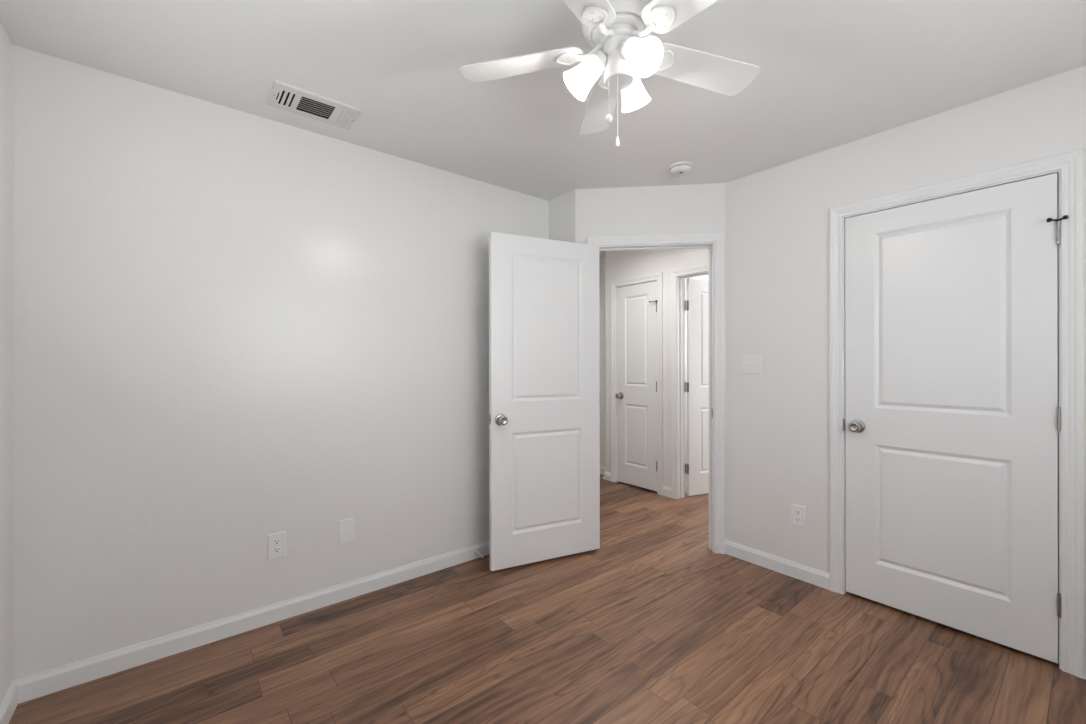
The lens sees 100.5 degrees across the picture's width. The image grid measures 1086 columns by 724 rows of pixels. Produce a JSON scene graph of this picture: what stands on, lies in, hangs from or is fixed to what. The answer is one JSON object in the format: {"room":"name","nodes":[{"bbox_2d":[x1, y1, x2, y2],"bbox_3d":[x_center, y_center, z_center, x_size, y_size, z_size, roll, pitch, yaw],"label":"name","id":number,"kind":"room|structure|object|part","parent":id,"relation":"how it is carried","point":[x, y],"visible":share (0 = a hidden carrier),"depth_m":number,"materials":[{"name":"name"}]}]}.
{"room":"empty bedroom","nodes":[
{"label":"empty bedroom","id":0,"kind":"room"},
{"bbox_2d":[0,21,12,705],"bbox_3d":[-0.919,0.043,0.296,0.115,2.440,3.449,0,0,-39],"label":"wall","id":1,"kind":"structure","parent":0,"point":[6,46],"depth_m":1.61,"materials":[{"name":"white paint"}]},
{"bbox_2d":[0,680,17,723],"bbox_3d":[-0.904,1.220,0.381,0.013,0.086,3.334,0,0,-39],"label":"baseboard","id":2,"kind":"structure","parent":1,"relation":"attached to","point":[9,704],"depth_m":1.59,"materials":[{"name":"white paint"}]},
{"bbox_2d":[13,45,548,679],"bbox_3d":[-0.996,0.043,2.530,2.812,2.440,0.115,0,0,-39],"label":"wall","id":3,"kind":"structure","parent":0,"point":[233,329],"depth_m":2.07,"materials":[{"name":"white paint"}]},
{"bbox_2d":[14,541,488,703],"bbox_3d":[-0.954,1.220,2.480,2.582,0.086,0.013,0,0,-39],"label":"baseboard","id":4,"kind":"structure","parent":3,"relation":"attached to","point":[53,680],"depth_m":2.05,"materials":[{"name":"white paint"}]},
{"bbox_2d":[268,531,285,559],"bbox_3d":[-1.299,0.897,2.204,0.078,0.124,0.007,0,0,-39],"label":"outlet","id":5,"kind":"object","parent":3,"relation":"attached to","point":[276,541],"visible":1,"depth_m":2.20,"materials":[{"name":"white plastic"}]},
{"bbox_2d":[273,547,280,552],"bbox_3d":[-1.298,0.917,2.202,0.034,0.027,0.003,0,0,-39],"label":"receptacle","id":6,"kind":"object","parent":5,"relation":"attached to","point":[275,549],"depth_m":2.20,"materials":[{"name":"grey plastic"}]},
{"bbox_2d":[273,538,280,544],"bbox_3d":[-1.298,0.876,2.202,0.034,0.027,0.003,0,0,-39],"label":"receptacle","id":7,"kind":"object","parent":5,"relation":"attached to","point":[276,541],"depth_m":2.20,"materials":[{"name":"grey plastic"}]},
{"bbox_2d":[339,517,353,543],"bbox_3d":[-1.048,0.900,2.408,0.078,0.124,0.006,0,0,-39],"label":"blank cover plate","id":8,"kind":"object","parent":3,"relation":"attached to","point":[346,526],"visible":1,"depth_m":2.41,"materials":[{"name":"white plastic"}]},
{"bbox_2d":[0,0,1085,257],"bbox_3d":[0.782,-1.209,2.763,6.500,0.060,5.700,0,0,-39],"label":"ceiling","id":9,"kind":"structure","parent":0,"point":[832,73],"depth_m":1.80,"materials":[{"name":"white paint"}]},
{"bbox_2d":[267,80,361,129],"bbox_3d":[-1.047,-1.252,2.076,0.354,0.177,0.215,0,0,-39],"label":"ceiling vent","id":10,"kind":"object","parent":9,"relation":"in","point":[283,96],"visible":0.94,"depth_m":2.08,"materials":[{"name":"white metal"}]},
{"bbox_2d":[460,0,759,146],"bbox_3d":[0.264,-0.921,1.392,1.037,0.515,0.996,0,0,-39],"label":"ceiling fan","id":11,"kind":"object","parent":9,"relation":"hanging from","point":[619,32],"visible":1,"depth_m":1.43,"materials":[{"name":"white plastic"}]},
{"bbox_3d":[-0.072,-0.993,1.509,0.421,0.033,0.132,0,0,15],"label":"blade","id":12,"kind":"part","parent":11,"relation":"part of","materials":[{"name":"white wood"}]},
{"bbox_3d":[0.127,-0.904,1.440,0.130,0.131,0.099,0,0,-14],"label":"lamp shade","id":13,"kind":"part","parent":11,"relation":"part of","materials":[{"name":"white glass"}]},
{"bbox_3d":[0.061,-0.993,1.154,0.132,0.033,0.421,0,0,33],"label":"blade","id":14,"kind":"part","parent":11,"relation":"part of","materials":[{"name":"white wood"}]},
{"bbox_3d":[0.225,-0.993,1.745,0.132,0.033,0.421,0,0,-3],"label":"blade","id":15,"kind":"part","parent":11,"relation":"part of","materials":[{"name":"white wood"}]},
{"bbox_3d":[0.205,-0.754,1.400,0.023,0.024,0.023,0,0,-39],"label":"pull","id":16,"kind":"part","parent":11,"relation":"part of","materials":[{"name":"white ceramic"}]},
{"bbox_3d":[0.230,-0.789,1.392,0.003,0.194,0.003,0,0,-39],"label":"pull chain","id":17,"kind":"part","parent":11,"relation":"part of","materials":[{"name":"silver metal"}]},
{"bbox_3d":[0.230,-0.679,1.392,0.012,0.031,0.012,0,0,-39],"label":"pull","id":18,"kind":"part","parent":11,"relation":"part of","materials":[{"name":"white ceramic"}]},
{"bbox_3d":[0.296,-0.904,1.520,0.130,0.130,0.100,0,0,-39],"label":"lamp shade","id":19,"kind":"part","parent":11,"relation":"part of","materials":[{"name":"white glass"}]},
{"bbox_3d":[0.276,-0.923,1.341,0.043,0.064,0.065,0,0,-39],"label":"bulb","id":20,"kind":"part","parent":11,"relation":"part of","materials":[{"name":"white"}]},
{"bbox_3d":[0.281,-0.904,1.320,0.100,0.130,0.131,0,0,-39],"label":"lamp shade","id":21,"kind":"part","parent":11,"relation":"part of","materials":[{"name":"white glass"}]},
{"bbox_3d":[0.440,-0.993,1.171,0.132,0.033,0.421,0,0,-39],"label":"blade","id":22,"kind":"part","parent":11,"relation":"part of","materials":[{"name":"white wood"}]},
{"bbox_3d":[0.541,-0.993,1.536,0.421,0.033,0.132,0,0,-21],"label":"blade","id":23,"kind":"part","parent":11,"relation":"part of","materials":[{"name":"white wood"}]},
{"bbox_2d":[669,161,692,176],"bbox_3d":[0.832,-1.155,2.720,0.142,0.049,0.142,0,0,-39],"label":"smoke detector","id":24,"kind":"object","parent":9,"relation":"attached to","point":[682,168],"visible":1,"depth_m":2.68,"materials":[{"name":"white plastic"}]},
{"bbox_2d":[9,474,1085,723],"bbox_3d":[0.785,1.291,2.763,6.500,0.060,5.700,0,0,-39],"label":"floor","id":25,"kind":"structure","parent":0,"point":[649,625],"depth_m":1.91,"materials":[{"name":"brown wood"}]},
{"bbox_2d":[548,189,574,241],"bbox_3d":[0.176,0.042,3.224,0.115,2.440,0.285,0,0,-39],"label":"wall","id":26,"kind":"structure","parent":0,"point":[561,209],"depth_m":3.18,"materials":[{"name":"white paint"}]},
{"bbox_2d":[599,256,605,466],"bbox_3d":[0.090,0.042,4.688,1.598,2.440,1.866,0,0,-39],"label":"wall","id":27,"kind":"structure","parent":0,"point":[601,259],"depth_m":5.06,"materials":[{"name":"white paint"}]},
{"bbox_2d":[600,466,605,474],"bbox_3d":[0.436,1.218,5.338,0.013,0.086,1.063,0,0,-39],"label":"baseboard","id":28,"kind":"structure","parent":27,"relation":"attached to","point":[602,469],"depth_m":5.05,"materials":[{"name":"white paint"}]},
{"bbox_2d":[575,183,725,539],"bbox_3d":[0.719,0.041,3.084,0.988,2.440,0.115,0,0,6],"label":"wall","id":29,"kind":"structure","parent":0,"point":[692,208],"depth_m":3.02,"materials":[{"name":"white paint"}]},
{"bbox_2d":[488,232,599,570],"bbox_3d":[0.034,0.234,2.864,0.797,2.019,0.162,0,0,-25],"label":"door","id":30,"kind":"structure","parent":29,"relation":"in","point":[544,418],"depth_m":2.83,"materials":[{"name":"white paint"}]},
{"bbox_2d":[586,233,723,553],"bbox_3d":[0.750,0.207,3.081,0.900,2.108,0.150,0,0,6],"label":"door frame","id":31,"kind":"structure","parent":29,"relation":"attached to","point":[714,242],"depth_m":2.98,"materials":[{"name":"white paint"}]},
{"bbox_2d":[605,248,707,487],"bbox_3d":[2.210,0.039,4.396,1.825,2.440,2.637,0,0,-39],"label":"wall","id":32,"kind":"structure","parent":0,"point":[619,265],"depth_m":4.36,"materials":[{"name":"white paint"}]},
{"bbox_2d":[615,281,656,490],"bbox_3d":[0.929,0.233,4.507,0.098,2.019,0.530,0,0,-39],"label":"door","id":33,"kind":"structure","parent":32,"relation":"in","point":[636,395],"depth_m":4.51,"materials":[{"name":"white paint"}]},
{"bbox_2d":[611,272,662,494],"bbox_3d":[0.969,0.207,4.554,0.132,2.108,0.649,0,0,-39],"label":"door frame","id":34,"kind":"structure","parent":32,"relation":"attached to","point":[658,277],"depth_m":4.42,"materials":[{"name":"white paint"}]},
{"bbox_2d":[604,471,670,497],"bbox_3d":[0.925,1.217,4.522,0.013,0.086,0.846,0,0,-39],"label":"baseboard","id":35,"kind":"structure","parent":32,"relation":"attached to","point":[666,491],"depth_m":4.25,"materials":[{"name":"white paint"}]},
{"bbox_2d":[671,264,707,498],"bbox_3d":[1.524,0.206,3.885,0.150,2.108,0.900,0,0,-39],"label":"door frame","id":36,"kind":"structure","parent":32,"relation":"attached to","point":[678,276],"depth_m":4.16,"materials":[{"name":"white paint"}]},
{"bbox_2d":[685,278,708,495],"bbox_3d":[1.675,0.232,4.345,0.805,2.019,0.162,0,0,-24],"label":"door","id":37,"kind":"structure","parent":32,"relation":"in","point":[696,305],"depth_m":4.22,"materials":[{"name":"white paint"}]},
{"bbox_2d":[725,65,1085,655],"bbox_3d":[2.026,0.039,2.055,0.115,2.440,2.466,0,0,-39],"label":"wall","id":38,"kind":"structure","parent":0,"point":[777,218],"depth_m":2.60,"materials":[{"name":"white paint"}]},
{"bbox_2d":[741,355,760,373],"bbox_3d":[1.303,0.016,2.838,0.020,0.120,0.125,0,0,-39],"label":"light switch","id":39,"kind":"object","parent":38,"relation":"attached to","point":[750,364],"visible":1,"depth_m":2.84,"materials":[{"name":"white plastic"}]},
{"bbox_2d":[724,540,829,589],"bbox_3d":[1.389,1.217,2.735,0.018,0.086,0.623,0,0,-39],"label":"baseboard","id":40,"kind":"structure","parent":38,"relation":"attached to","point":[813,576],"depth_m":2.70,"materials":[{"name":"white paint"}]},
{"bbox_2d":[791,504,805,527],"bbox_3d":[1.484,0.895,2.626,0.007,0.124,0.078,0,0,-39],"label":"outlet","id":41,"kind":"object","parent":38,"relation":"attached to","point":[798,513],"visible":1,"depth_m":2.62,"materials":[{"name":"white plastic"}]},
{"bbox_2d":[845,173,1067,662],"bbox_3d":[1.876,0.232,2.130,0.098,2.019,0.790,0,0,-39],"label":"door","id":42,"kind":"structure","parent":38,"relation":"in","point":[953,413],"depth_m":2.09,"materials":[{"name":"white paint"}]},
{"bbox_2d":[829,148,1084,678],"bbox_3d":[1.913,0.205,2.180,0.132,2.108,0.900,0,0,-39],"label":"door frame","id":43,"kind":"structure","parent":38,"relation":"attached to","point":[1069,166],"depth_m":1.84,"materials":[{"name":"white paint"}]},
{"bbox_3d":[1.920,0.239,2.186,0.035,2.041,0.766,0,0,-39],"label":"stop moulding","id":44,"kind":"part","parent":43,"relation":"part of","materials":[{"name":"white paint"}]}
]}

